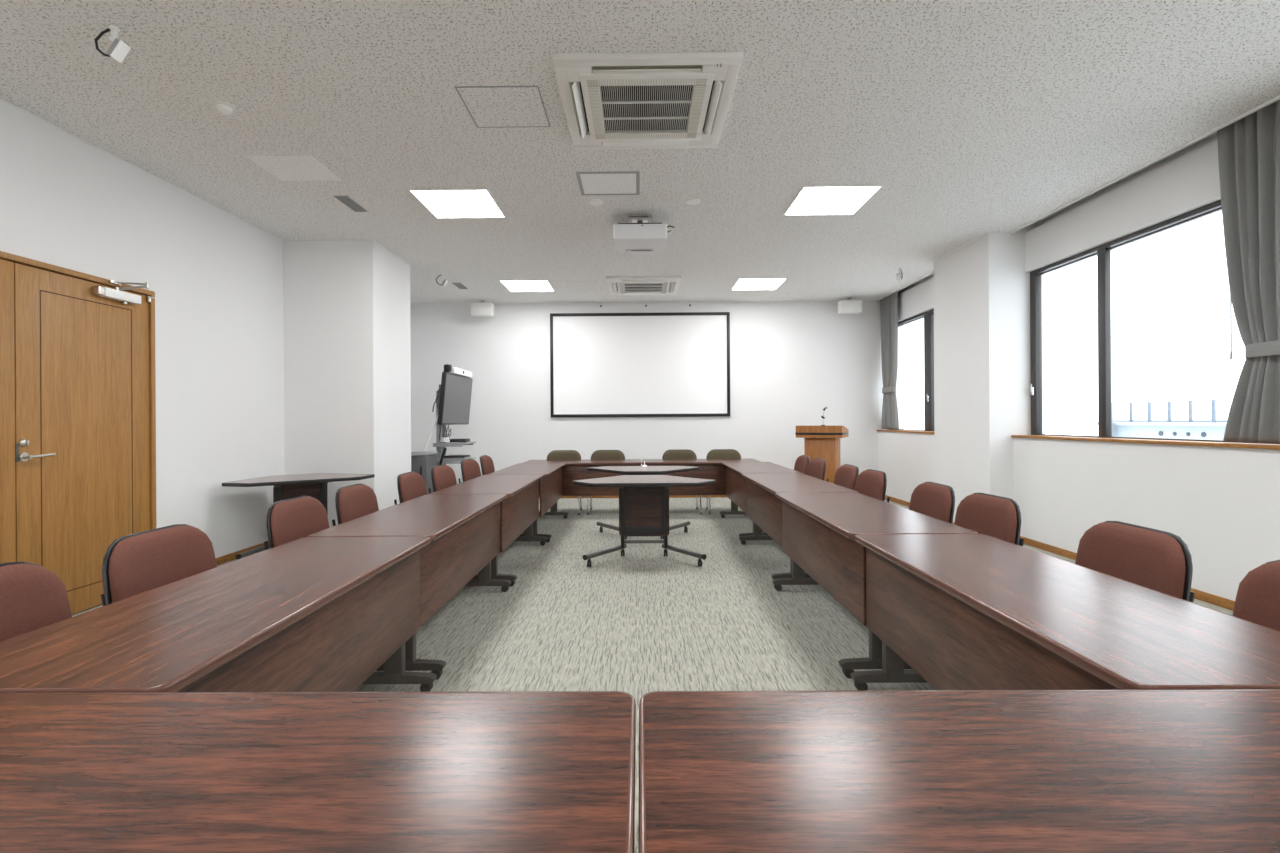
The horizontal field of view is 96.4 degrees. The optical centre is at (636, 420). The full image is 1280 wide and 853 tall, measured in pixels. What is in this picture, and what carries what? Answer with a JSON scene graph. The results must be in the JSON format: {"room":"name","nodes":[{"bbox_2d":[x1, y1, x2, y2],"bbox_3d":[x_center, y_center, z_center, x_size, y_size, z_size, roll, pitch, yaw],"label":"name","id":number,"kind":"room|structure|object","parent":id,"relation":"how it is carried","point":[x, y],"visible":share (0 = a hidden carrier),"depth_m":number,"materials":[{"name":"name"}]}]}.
{"room":"conference room","nodes":[
{"label":"conference room","id":0,"kind":"room"},
{"bbox_2d":[0,100,283,557],"bbox_3d":[-3.656,-0.292,3.180,0.150,3.042,11.710,0,0,0],"label":"wall","id":1,"kind":"structure","parent":0,"point":[215,278],"depth_m":4.52,"materials":[{"name":"paint"}]},
{"bbox_2d":[0,259,15,563],"bbox_3d":[-3.566,0.158,2.834,0.017,2.124,0.884,0,0,0],"label":"door","id":2,"kind":"structure","parent":1,"relation":"in","point":[7,352],"depth_m":3.23,"materials":[{"name":"brown wood"}]},
{"bbox_2d":[0,251,155,614],"bbox_3d":[-3.560,0.141,3.284,0.035,2.175,1.860,0,0,0],"label":"door frame","id":3,"kind":"structure","parent":1,"relation":"attached to","point":[3,255],"depth_m":4.18,"materials":[{"name":"brown wood"}]},
{"bbox_2d":[14,263,154,613],"bbox_3d":[-3.492,0.126,3.739,0.153,2.188,0.922,0,0,0],"label":"door","id":4,"kind":"structure","parent":1,"relation":"in","point":[81,347],"depth_m":3.65,"materials":[{"name":"brown wood"}]},
{"bbox_2d":[0,98,282,240],"bbox_3d":[-3.594,-1.811,1.604,0.012,0.006,8.360,0,0,0],"label":"trim","id":5,"kind":"structure","parent":1,"relation":"attached to","point":[0,98],"depth_m":3.94,"materials":[{"name":"white plastic"}]},
{"bbox_2d":[215,541,268,564],"bbox_3d":[-3.554,1.197,4.999,0.012,0.062,1.570,0,0,0],"label":"baseboard","id":6,"kind":"structure","parent":1,"relation":"attached to","point":[231,556],"depth_m":5.03,"materials":[{"name":"brown wood"}]},
{"bbox_2d":[283,240,410,526],"bbox_3d":[-3.105,-0.296,6.251,0.910,3.042,0.940,0,0,0],"label":"wall","id":7,"kind":"structure","parent":0,"point":[346,303],"depth_m":5.78,"materials":[{"name":"paint"}]},
{"bbox_2d":[372,240,411,265],"bbox_3d":[-2.650,-1.815,6.243,0.018,0.008,0.970,0,0,0],"label":"trim","id":8,"kind":"structure","parent":7,"relation":"attached to","point":[372,240],"depth_m":6.17,"materials":[{"name":"white plastic"}]},
{"bbox_2d":[0,0,1279,303],"bbox_3d":[-0.023,-1.895,3.155,7.435,0.120,11.710,0,0,0],"label":"ceiling","id":9,"kind":"structure","parent":0,"point":[973,119],"depth_m":3.40,"materials":[{"name":"white paint"}]},
{"bbox_2d":[94,25,130,62],"bbox_3d":[-2.432,-1.743,2.648,0.148,0.156,0.057,0,0,0],"label":"security camera","id":10,"kind":"object","parent":9,"relation":"attached to","point":[118,50],"visible":1,"depth_m":2.64,"materials":[{"name":"white plastic"}]},
{"bbox_2d":[213,100,235,113],"bbox_3d":[-2.379,-1.799,3.306,0.104,0.044,0.104,0,0,0],"label":"smoke detector","id":11,"kind":"object","parent":9,"relation":"attached to","point":[224,107],"visible":1,"depth_m":3.28,"materials":[{"name":"beige plastic"}]},
{"bbox_2d":[246,155,340,180],"bbox_3d":[-2.458,-1.819,4.135,0.450,0.004,0.400,0,0,0],"label":"access hatch","id":12,"kind":"object","parent":9,"relation":"attached to","point":[296,167],"visible":1,"depth_m":4.11,"materials":[{"name":"white plastic"}]},
{"bbox_2d":[334,196,367,211],"bbox_3d":[-2.395,-1.818,4.809,0.112,0.006,0.344,0,0,0],"label":"ceiling vent","id":13,"kind":"object","parent":9,"relation":"in","point":[346,200],"visible":1,"depth_m":4.79,"materials":[{"name":"grey metal"}]},
{"bbox_2d":[436,274,447,286],"bbox_3d":[-2.422,-1.744,7.128,0.148,0.156,0.057,0,0,0],"label":"ceiling sensor","id":14,"kind":"object","parent":9,"relation":"attached to","point":[445,281],"visible":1,"depth_m":7.12,"materials":[{"name":"white plastic"}]},
{"bbox_2d":[408,188,505,217],"bbox_3d":[-1.484,-1.821,4.825,0.630,0.010,0.630,0,0,0],"label":"recessed light","id":15,"kind":"object","parent":9,"relation":"in","point":[441,203],"visible":1,"depth_m":4.78,"materials":[{"name":"white plastic"}]},
{"bbox_2d":[452,283,467,288],"bbox_3d":[-2.382,-1.818,7.736,0.112,0.006,0.344,0,0,0],"label":"ceiling vent","id":16,"kind":"object","parent":9,"relation":"in","point":[459,285],"visible":1,"depth_m":7.73,"materials":[{"name":"grey metal"}]},
{"bbox_2d":[471,300,493,316],"bbox_3d":[-2.330,-1.705,8.688,0.314,0.232,0.155,0,0,0],"label":"wall speaker","id":17,"kind":"object","parent":9,"relation":"hanging from","point":[482,309],"visible":1,"depth_m":8.61,"materials":[{"name":"white plastic"}]},
{"bbox_2d":[472,303,490,313],"bbox_3d":[-2.330,-1.680,8.614,0.294,0.162,0.006,0,0,0],"label":"grille","id":18,"kind":"object","parent":17,"relation":"attached to","point":[477,308],"depth_m":8.61,"materials":[{"name":"beige plastic"}]},
{"bbox_2d":[455,86,550,127],"bbox_3d":[-0.764,-1.829,3.350,0.458,0.004,0.434,0,0,0],"label":"access hatch","id":19,"kind":"object","parent":9,"relation":"attached to","point":[488,106],"visible":1,"depth_m":3.32,"materials":[{"name":"grey metal"}]},
{"bbox_2d":[499,280,554,291],"bbox_3d":[-1.464,-1.822,7.755,0.630,0.010,0.630,0,0,0],"label":"recessed light","id":20,"kind":"object","parent":9,"relation":"in","point":[511,285],"visible":1,"depth_m":7.72,"materials":[{"name":"white plastic"}]},
{"bbox_2d":[588,199,602,205],"bbox_3d":[-0.339,-1.827,4.802,0.124,0.012,0.124,0,0,0],"label":"ceiling disc","id":21,"kind":"object","parent":9,"relation":"attached to","point":[595,202],"visible":1,"depth_m":4.78,"materials":[{"name":"white plastic"}]},
{"bbox_2d":[576,171,639,194],"bbox_3d":[-0.210,-1.832,4.434,0.471,0.004,0.431,0,0,0],"label":"access hatch","id":22,"kind":"object","parent":9,"relation":"attached to","point":[624,182],"visible":1,"depth_m":4.42,"materials":[{"name":"grey metal"}]},
{"bbox_2d":[613,214,674,254],"bbox_3d":[0.071,-1.705,5.218,0.546,0.262,0.444,0,0,0],"label":"projector","id":23,"kind":"object","parent":9,"relation":"hanging from","point":[639,236],"visible":1,"depth_m":5.03,"materials":[{"name":"white plastic"}]},
{"bbox_2d":[626,250,653,254],"bbox_3d":[0.032,-1.583,5.385,0.260,0.018,0.110,0,0,0],"label":"vent","id":24,"kind":"object","parent":23,"relation":"attached to","point":[628,252],"depth_m":5.36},
{"bbox_2d":[607,276,680,294],"bbox_3d":[0.099,-1.808,7.764,0.950,0.057,0.950,0,0,0],"label":"air conditioner","id":25,"kind":"object","parent":9,"relation":"attached to","point":[634,285],"visible":1,"depth_m":7.66,"materials":[{"name":"beige plastic"}]},
{"bbox_2d":[625,283,662,291],"bbox_3d":[0.099,-1.802,7.764,0.510,0.012,0.510,0,0,0],"label":"grille","id":26,"kind":"object","parent":25,"relation":"attached to","point":[629,287],"depth_m":7.80,"materials":[{"name":"beige plastic"}]},
{"bbox_2d":[552,51,742,148],"bbox_3d":[0.058,-1.807,3.325,0.950,0.057,0.950,0,0,0],"label":"air conditioner","id":27,"kind":"object","parent":9,"relation":"attached to","point":[639,100],"visible":1,"depth_m":3.20,"materials":[{"name":"beige plastic"}]},
{"bbox_2d":[600,85,692,132],"bbox_3d":[0.059,-1.802,3.325,0.510,0.012,0.510,0,0,0],"label":"grille","id":28,"kind":"object","parent":27,"relation":"attached to","point":[623,108],"depth_m":3.33,"materials":[{"name":"beige plastic"}]},
{"bbox_2d":[685,198,699,204],"bbox_3d":[0.474,-1.832,4.797,0.124,0.012,0.124,0,0,0],"label":"ceiling disc","id":29,"kind":"object","parent":9,"relation":"attached to","point":[692,201],"visible":1,"depth_m":4.78,"materials":[{"name":"white plastic"}]},
{"bbox_2d":[731,278,786,289],"bbox_3d":[1.646,-1.840,7.734,0.630,0.010,0.630,0,0,0],"label":"recessed light","id":30,"kind":"object","parent":9,"relation":"in","point":[742,283],"visible":1,"depth_m":7.68,"materials":[{"name":"white plastic"}]},
{"bbox_2d":[783,185,882,214],"bbox_3d":[1.626,-1.840,4.804,0.630,0.010,0.630,0,0,0],"label":"recessed light","id":31,"kind":"object","parent":9,"relation":"in","point":[826,199],"visible":1,"depth_m":4.76,"materials":[{"name":"white plastic"}]},
{"bbox_2d":[838,297,861,313],"bbox_3d":[3.229,-1.739,8.651,0.314,0.232,0.155,0,0,0],"label":"wall speaker","id":32,"kind":"object","parent":9,"relation":"hanging from","point":[849,306],"visible":1,"depth_m":8.57,"materials":[{"name":"white plastic"}]},
{"bbox_2d":[842,301,860,311],"bbox_3d":[3.228,-1.714,8.576,0.294,0.162,0.006,0,0,0],"label":"grille","id":33,"kind":"object","parent":32,"relation":"attached to","point":[847,306],"depth_m":8.57,"materials":[{"name":"beige plastic"}]},
{"bbox_2d":[896,268,902,280],"bbox_3d":[3.222,-1.777,6.991,0.148,0.156,0.057,0,0,-45],"label":"ceiling sensor","id":34,"kind":"object","parent":9,"relation":"attached to","point":[898,276],"visible":1,"depth_m":6.96,"materials":[{"name":"white plastic"}]},
{"bbox_2d":[72,497,1232,852],"bbox_3d":[0.204,1.255,3.154,7.850,0.100,11.710,0,0,0],"label":"floor","id":35,"kind":"structure","parent":0,"point":[642,621],"depth_m":3.43,"materials":[{"name":"carpet"}]},
{"bbox_2d":[0,561,71,641],"bbox_3d":[-1.584,0.813,1.531,0.525,0.806,0.488,0,0,2],"label":"chair","id":36,"kind":"object","parent":35,"relation":"on","point":[32,596],"visible":0.17,"depth_m":1.66,"materials":[{"name":"brown fabric"}]},
{"bbox_2d":[101,524,216,605],"bbox_3d":[-1.580,0.813,2.151,0.525,0.806,0.488,0,0,0],"label":"chair","id":37,"kind":"object","parent":35,"relation":"on","point":[136,563],"visible":0.25,"depth_m":2.10,"materials":[{"name":"brown fabric"}]},
{"bbox_2d":[0,536,436,692],"bbox_3d":[-1.216,0.872,1.873,0.626,0.683,1.496,0,0,0],"label":"conference table","id":38,"kind":"object","parent":35,"relation":"on","point":[305,614],"visible":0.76,"depth_m":1.65,"materials":[{"name":"wood"}]},
{"bbox_2d":[263,496,329,549],"bbox_3d":[-1.575,0.813,3.001,0.525,0.806,0.488,0,0,1],"label":"chair","id":39,"kind":"object","parent":35,"relation":"on","point":[288,520],"visible":0.25,"depth_m":2.96,"materials":[{"name":"brown fabric"}]},
{"bbox_2d":[222,473,374,559],"bbox_3d":[-3.075,0.873,5.256,1.192,0.705,0.686,0,0,-37],"label":"table","id":40,"kind":"object","parent":35,"relation":"on","point":[314,485],"visible":0.44,"depth_m":5.20,"materials":[{"name":"wood"}]},
{"bbox_2d":[0,691,635,852],"bbox_3d":[-0.748,0.870,0.831,1.496,0.683,0.626,0,0,0],"label":"conference table","id":41,"kind":"object","parent":35,"relation":"on","point":[467,771],"visible":1,"depth_m":0.86,"materials":[{"name":"laminate"}]},
{"bbox_2d":[332,483,378,525],"bbox_3d":[-1.570,0.813,3.625,0.525,0.806,0.488,0,0,0],"label":"chair","id":42,"kind":"object","parent":35,"relation":"on","point":[354,501],"visible":0.31,"depth_m":3.58,"materials":[{"name":"brown fabric"}]},
{"bbox_2d":[307,494,510,679],"bbox_3d":[-1.210,0.872,3.373,0.626,0.683,1.496,0,0,0],"label":"conference table","id":43,"kind":"object","parent":35,"relation":"on","point":[463,530],"visible":0.77,"depth_m":3.10,"materials":[{"name":"wood"}]},
{"bbox_2d":[394,472,426,504],"bbox_3d":[-1.565,0.813,4.495,0.525,0.806,0.488,0,0,0],"label":"chair","id":44,"kind":"object","parent":35,"relation":"on","point":[411,485],"visible":0.34,"depth_m":4.45,"materials":[{"name":"brown fabric"}]},
{"bbox_2d":[411,451,437,493],"bbox_3d":[-2.724,0.813,7.229,0.305,0.820,0.390,0,0,0],"label":"base cabinet","id":45,"kind":"object","parent":35,"relation":"on","point":[422,463],"visible":0.19,"depth_m":7.05,"materials":[{"name":"grey metal"}]},
{"bbox_2d":[429,465,456,493],"bbox_3d":[-1.560,0.813,5.212,0.525,0.806,0.488,0,0,3],"label":"chair","id":46,"kind":"object","parent":35,"relation":"on","point":[443,476],"visible":0.24,"depth_m":5.18,"materials":[{"name":"brown fabric"}]},
{"bbox_2d":[433,385,475,465],"bbox_3d":[-2.586,0.372,7.768,0.680,1.700,0.660,0,0,0],"label":"display stand","id":47,"kind":"object","parent":35,"relation":"on","point":[440,446],"depth_m":7.66,"materials":[{"name":"grey metal"}]},
{"bbox_2d":[432,386,440,440],"bbox_3d":[-2.616,-0.103,7.518,0.163,0.756,0.115,0,0,0],"label":"hanging cable","id":48,"kind":"object","parent":47,"relation":"hanging from","point":[437,396],"visible":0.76,"depth_m":7.50,"materials":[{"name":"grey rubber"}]},
{"bbox_2d":[433,442,475,446],"bbox_3d":[-2.461,0.322,7.777,0.430,0.048,0.500,0,0,0],"label":"shelf","id":49,"kind":"object","parent":47,"relation":"attached to","point":[438,444],"depth_m":7.53,"materials":[{"name":"grey metal"}]},
{"bbox_2d":[437,372,472,424],"bbox_3d":[-2.460,-0.277,7.792,0.142,0.669,1.150,0,0,0],"label":"display","id":50,"kind":"object","parent":47,"relation":"attached to","point":[456,390],"visible":1,"depth_m":7.62,"materials":[{"name":"black plastic"}]},
{"bbox_2d":[443,364,451,372],"bbox_3d":[-2.410,-0.665,7.316,0.100,0.100,0.100,0,0,0],"label":"camera","id":51,"kind":"object","parent":50,"relation":"on","point":[447,367],"visible":0.97,"depth_m":7.27,"materials":[{"name":"black plastic"}]},
{"bbox_2d":[451,367,471,377],"bbox_3d":[-2.398,-0.657,7.866,0.081,0.085,0.780,0,0,0],"label":"bar","id":52,"kind":"object","parent":50,"relation":"on","point":[457,371],"visible":0.92,"depth_m":7.76,"materials":[{"name":"white plastic"}]},
{"bbox_2d":[436,458,475,463],"bbox_3d":[-2.460,0.547,7.777,0.430,0.048,0.500,0,0,0],"label":"shelf","id":53,"kind":"object","parent":47,"relation":"attached to","point":[445,461],"depth_m":7.53,"materials":[{"name":"grey metal"}]},
{"bbox_2d":[450,438,469,441],"bbox_3d":[-2.426,0.275,7.836,0.280,0.045,0.280,0,0,0],"label":"box","id":54,"kind":"object","parent":47,"relation":"on","point":[467,439],"visible":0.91,"depth_m":7.76,"materials":[{"name":"black plastic"}]},
{"bbox_2d":[459,459,480,482],"bbox_3d":[-1.554,0.813,6.042,0.525,0.806,0.488,0,0,3],"label":"chair","id":55,"kind":"object","parent":35,"relation":"on","point":[470,468],"visible":0.22,"depth_m":6.01,"materials":[{"name":"brown fabric"}]},
{"bbox_2d":[480,455,494,474],"bbox_3d":[-1.550,0.813,6.710,0.525,0.806,0.488,0,0,-2],"label":"chair","id":56,"kind":"object","parent":35,"relation":"on","point":[487,465],"visible":0.26,"depth_m":6.67,"materials":[{"name":"brown fabric"}]},
{"bbox_2d":[430,474,546,586],"bbox_3d":[-1.186,0.872,4.873,0.626,0.683,1.496,0,0,0],"label":"conference table","id":57,"kind":"object","parent":35,"relation":"on","point":[519,510],"visible":0.66,"depth_m":4.67,"materials":[{"name":"wood"}]},
{"bbox_2d":[488,463,568,542],"bbox_3d":[-1.153,0.872,6.373,0.626,0.683,1.496,0,0,0],"label":"conference table","id":58,"kind":"object","parent":35,"relation":"on","point":[551,484],"visible":0.63,"depth_m":6.20,"materials":[{"name":"wood"}]},
{"bbox_2d":[547,450,581,514],"bbox_3d":[-0.975,0.809,7.586,0.488,0.806,0.525,0,0,-2],"label":"chair","id":59,"kind":"object","parent":35,"relation":"on","point":[556,454],"visible":0.2,"depth_m":7.77,"materials":[{"name":"green fabric"}]},
{"bbox_2d":[523,459,640,495],"bbox_3d":[-0.680,0.869,7.409,1.496,0.683,0.626,0,0,0],"label":"conference table","id":60,"kind":"object","parent":35,"relation":"on","point":[574,470],"visible":0.33,"depth_m":7.18,"materials":[{"name":"wood"}]},
{"bbox_2d":[587,450,624,514],"bbox_3d":[-0.389,0.806,7.582,0.488,0.806,0.525,0,0,1],"label":"chair","id":61,"kind":"object","parent":35,"relation":"on","point":[598,454],"visible":0.3,"depth_m":7.77,"materials":[{"name":"green fabric"}]},
{"bbox_2d":[587,466,698,538],"bbox_3d":[0.075,0.854,5.970,1.192,0.705,0.686,0,0,0],"label":"table","id":62,"kind":"object","parent":35,"relation":"on","point":[625,470],"visible":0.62,"depth_m":5.95,"materials":[{"name":"grey wood"}]},
{"bbox_2d":[573,475,715,566],"bbox_3d":[0.068,0.854,4.915,1.192,0.705,0.686,0,0,0],"label":"table","id":63,"kind":"object","parent":35,"relation":"on","point":[643,499],"visible":1,"depth_m":4.94,"materials":[{"name":"laminate"}]},
{"bbox_2d":[662,449,701,513],"bbox_3d":[0.592,0.800,7.576,0.488,0.806,0.525,0,0,-1],"label":"chair","id":64,"kind":"object","parent":35,"relation":"on","point":[685,453],"visible":0.24,"depth_m":7.76,"materials":[{"name":"green fabric"}]},
{"bbox_2d":[642,459,760,494],"bbox_3d":[0.820,0.860,7.399,1.496,0.683,0.626,0,0,0],"label":"conference table","id":65,"kind":"object","parent":35,"relation":"on","point":[712,469],"visible":0.26,"depth_m":7.17,"materials":[{"name":"wood"}]},
{"bbox_2d":[706,449,740,513],"bbox_3d":[1.182,0.797,7.572,0.488,0.806,0.525,0,0,2],"label":"chair","id":66,"kind":"object","parent":35,"relation":"on","point":[715,453],"visible":0.23,"depth_m":7.76,"materials":[{"name":"green fabric"}]},
{"bbox_2d":[720,462,801,536],"bbox_3d":[1.334,0.857,6.356,0.626,0.683,1.496,0,0,0],"label":"conference table","id":67,"kind":"object","parent":35,"relation":"on","point":[736,485],"visible":0.47,"depth_m":6.31,"materials":[{"name":"wood"}]},
{"bbox_2d":[739,473,858,578],"bbox_3d":[1.304,0.857,4.856,0.626,0.683,1.496,0,0,0],"label":"conference table","id":68,"kind":"object","parent":35,"relation":"on","point":[764,509],"visible":0.53,"depth_m":4.75,"materials":[{"name":"wood"}]},
{"bbox_2d":[794,455,809,473],"bbox_3d":[1.647,0.794,6.368,0.525,0.806,0.488,0,0,2],"label":"chair","id":69,"kind":"object","parent":35,"relation":"on","point":[801,463],"visible":0.29,"depth_m":6.34,"materials":[{"name":"brown fabric"}]},
{"bbox_2d":[806,458,828,480],"bbox_3d":[1.643,0.794,5.840,0.525,0.806,0.488,0,0,0],"label":"chair","id":70,"kind":"object","parent":35,"relation":"on","point":[816,468],"visible":0.24,"depth_m":5.80,"materials":[{"name":"brown fabric"}]},
{"bbox_2d":[795,426,848,482],"bbox_3d":[2.565,0.630,7.875,0.608,1.122,0.579,0,0,28],"label":"lectern","id":71,"kind":"object","parent":35,"relation":"on","point":[823,442],"visible":0.48,"depth_m":7.65,"materials":[{"name":"brown wood"}]},
{"bbox_2d":[834,464,858,489],"bbox_3d":[1.638,0.794,4.989,0.525,0.806,0.488,0,0,1],"label":"chair","id":72,"kind":"object","parent":35,"relation":"on","point":[846,475],"visible":0.2,"depth_m":4.96,"materials":[{"name":"brown fabric"}]},
{"bbox_2d":[855,469,889,502],"bbox_3d":[1.634,0.794,4.455,0.525,0.806,0.488,0,0,-2],"label":"chair","id":73,"kind":"object","parent":35,"relation":"on","point":[872,483],"visible":0.24,"depth_m":4.42,"materials":[{"name":"brown fabric"}]},
{"bbox_2d":[772,492,977,678],"bbox_3d":[1.270,0.858,3.357,0.626,0.683,1.496,0,0,0],"label":"conference table","id":74,"kind":"object","parent":35,"relation":"on","point":[820,529],"visible":0.78,"depth_m":3.08,"materials":[{"name":"wood"}]},
{"bbox_2d":[909,482,954,523],"bbox_3d":[1.628,0.794,3.529,0.525,0.806,0.488,0,0,1],"label":"chair","id":75,"kind":"object","parent":35,"relation":"on","point":[936,500],"visible":0.3,"depth_m":3.49,"materials":[{"name":"brown fabric"}]},
{"bbox_2d":[638,689,1279,852],"bbox_3d":[0.753,0.861,0.821,1.496,0.683,0.626,0,0,0],"label":"conference table","id":76,"kind":"object","parent":35,"relation":"on","point":[1174,770],"visible":1,"depth_m":0.84,"materials":[{"name":"wood"}]},
{"bbox_2d":[954,493,1023,545],"bbox_3d":[1.624,0.794,2.961,0.525,0.806,0.488,0,0,-3],"label":"chair","id":77,"kind":"object","parent":35,"relation":"on","point":[999,517],"visible":0.27,"depth_m":2.92,"materials":[{"name":"brown fabric"}]},
{"bbox_2d":[850,534,1279,689],"bbox_3d":[1.266,0.858,1.857,0.626,0.683,1.496,0,0,0],"label":"conference table","id":78,"kind":"object","parent":35,"relation":"on","point":[963,611],"visible":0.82,"depth_m":1.66,"materials":[{"name":"wood"}]},
{"bbox_2d":[1075,521,1194,601],"bbox_3d":[1.618,0.794,2.109,0.525,0.806,0.488,0,0,2],"label":"chair","id":79,"kind":"object","parent":35,"relation":"on","point":[1158,560],"visible":0.25,"depth_m":2.05,"materials":[{"name":"brown fabric"}]},
{"bbox_2d":[1232,560,1279,630],"bbox_3d":[1.614,0.794,1.489,0.525,0.806,0.488,0,0,2],"label":"chair","id":80,"kind":"object","parent":35,"relation":"on","point":[1257,600],"visible":0.16,"depth_m":1.64,"materials":[{"name":"brown fabric"}]},
{"bbox_2d":[410,300,903,483],"bbox_3d":[0.308,-0.376,8.958,7.700,3.162,0.100,0,0,0],"label":"wall","id":81,"kind":"structure","parent":0,"point":[790,362],"depth_m":8.91,"materials":[{"name":"paint"}]},
{"bbox_2d":[410,301,825,304],"bbox_3d":[0.079,-1.833,8.904,7.260,0.006,0.012,0,0,0],"label":"trim","id":82,"kind":"structure","parent":81,"relation":"attached to","point":[759,301],"depth_m":8.90,"materials":[{"name":"white plastic"}]},
{"bbox_2d":[539,495,726,497],"bbox_3d":[0.112,1.175,8.903,7.290,0.062,0.012,0,0,0],"label":"baseboard","id":83,"kind":"structure","parent":81,"relation":"attached to","point":[670,496],"depth_m":8.89,"materials":[{"name":"brown wood"}]},
{"bbox_2d":[550,312,729,416],"bbox_3d":[0.059,-0.862,8.892,2.790,1.617,0.035,0,0,0],"label":"projection screen","id":84,"kind":"object","parent":81,"relation":"attached to","point":[674,364],"visible":1,"depth_m":8.89,"materials":[{"name":"fabric"}]},
{"bbox_2d":[933,220,1044,521],"bbox_3d":[3.767,-0.397,6.185,0.545,3.162,1.060,0,0,0],"label":"wall","id":85,"kind":"structure","parent":0,"point":[982,365],"depth_m":5.77,"materials":[{"name":"paint"}]},
{"bbox_2d":[932,232,989,262],"bbox_3d":[3.476,-1.852,6.182,0.018,0.008,1.090,0,0,0],"label":"trim","id":86,"kind":"structure","parent":85,"relation":"attached to","point":[987,232],"depth_m":6.10,"materials":[{"name":"white plastic"}]},
{"bbox_2d":[878,139,1279,600],"bbox_3d":[3.864,-0.398,3.129,0.310,3.162,11.510,0,0,0],"label":"wall","id":87,"kind":"structure","parent":0,"point":[1223,503],"depth_m":4.30,"materials":[{"name":"paint"}]},
{"bbox_2d":[880,291,898,428],"bbox_3d":[3.792,-0.923,8.590,0.119,2.105,0.600,0,0,-2],"label":"curtain","id":88,"kind":"object","parent":87,"relation":"hanging from","point":[889,304],"visible":0.93,"depth_m":8.52,"materials":[{"name":"grey fabric"}]},
{"bbox_2d":[885,495,909,506],"bbox_3d":[3.743,1.153,7.794,0.012,0.062,2.158,0,0,0],"label":"baseboard","id":89,"kind":"structure","parent":87,"relation":"attached to","point":[893,499],"depth_m":8.16,"materials":[{"name":"brown wood"}]},
{"bbox_2d":[875,272,933,301],"bbox_3d":[3.718,-1.861,7.800,0.026,0.034,2.170,0,0,0],"label":"trim","id":90,"kind":"structure","parent":87,"relation":"attached to","point":[931,272],"depth_m":7.83,"materials":[{"name":"white plastic"}]},
{"bbox_2d":[876,430,933,433],"bbox_3d":[3.846,0.155,7.799,0.255,0.024,2.170,0,0,0],"label":"sill","id":91,"kind":"structure","parent":87,"relation":"attached to","point":[904,431],"depth_m":7.88,"materials":[{"name":"brown wood"}]},
{"bbox_2d":[889,309,933,430],"bbox_3d":[3.916,-0.662,7.799,0.106,1.610,2.170,0,0,0],"label":"window","id":92,"kind":"structure","parent":87,"relation":"in","point":[928,316],"depth_m":7.64,"materials":[{"name":"brown metal"}]},
{"bbox_2d":[898,131,1221,325],"bbox_3d":[3.903,-1.763,3.129,0.415,0.592,11.710,0,0,0],"label":"trim","id":93,"kind":"structure","parent":87,"relation":"attached to","point":[1212,137],"depth_m":4.64,"materials":[{"name":"black metal"}]},
{"bbox_2d":[1019,536,1234,610],"bbox_3d":[3.701,1.153,1.515,0.012,0.062,8.280,0,0,0],"label":"baseboard","id":94,"kind":"structure","parent":87,"relation":"attached to","point":[1200,595],"depth_m":3.80,"materials":[{"name":"brown wood"}]},
{"bbox_2d":[1010,95,1279,233],"bbox_3d":[3.676,-1.861,1.515,0.026,0.034,8.280,0,0,0],"label":"trim","id":95,"kind":"structure","parent":87,"relation":"attached to","point":[1277,98],"depth_m":4.04,"materials":[{"name":"white plastic"}]},
{"bbox_2d":[1011,435,1279,449],"bbox_3d":[3.816,0.156,3.264,0.255,0.024,4.780,0,0,0],"label":"sill","id":96,"kind":"structure","parent":87,"relation":"attached to","point":[1123,440],"depth_m":4.05,"materials":[{"name":"brown wood"}]},
{"bbox_2d":[1030,200,1279,443],"bbox_3d":[3.885,-0.662,3.264,0.106,1.610,4.780,0,0,0],"label":"window","id":97,"kind":"structure","parent":87,"relation":"in","point":[1103,252],"depth_m":4.77,"materials":[{"name":"brown metal"}]},
{"bbox_2d":[1230,296,1232,358],"bbox_3d":[3.854,-0.931,3.709,0.013,1.070,0.013,0,0,23],"label":"blind cord","id":98,"kind":"object","parent":87,"relation":"hanging from","point":[1231,354],"visible":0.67,"depth_m":3.71,"materials":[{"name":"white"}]},
{"bbox_2d":[1217,100,1279,442],"bbox_3d":[3.757,-0.922,3.275,0.119,2.109,0.840,0,0,2],"label":"curtain","id":99,"kind":"object","parent":87,"relation":"hanging from","point":[1248,147],"visible":0.92,"depth_m":3.46,"materials":[{"name":"grey fabric"}]},
{"label":"outside","id":100,"kind":"structure","parent":0,"visible":0},
{"bbox_3d":[9.053,1.552,4.940,9.980,0.200,22.000,0,0,0],"label":"ground","id":101,"kind":"structure","parent":100,"visible":0},
{"bbox_2d":[1111,402,1113,435],"bbox_3d":[5.960,0.621,7.235,0.075,1.700,0.110,0,0,0],"label":"fence post","id":102,"kind":"object","parent":101,"relation":"on","point":[1112,408],"visible":0.09,"depth_m":7.18,"materials":[{"name":"grey metal"}]},
{"bbox_2d":[1095,422,1226,439],"bbox_3d":[6.161,0.746,4.719,0.350,1.448,5.520,0,0,0],"label":"parapet","id":103,"kind":"object","parent":101,"relation":"on","point":[1176,430],"visible":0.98,"depth_m":6.44,"materials":[{"name":"white concrete"}]},
{"bbox_2d":[1114,400,1226,422],"bbox_3d":[6.048,-0.098,5.010,0.030,0.240,4.500,0,0,0],"label":"railing","id":104,"kind":"object","parent":103,"relation":"on","point":[1190,402],"visible":0.6,"depth_m":6.49,"materials":[{"name":"white metal"}]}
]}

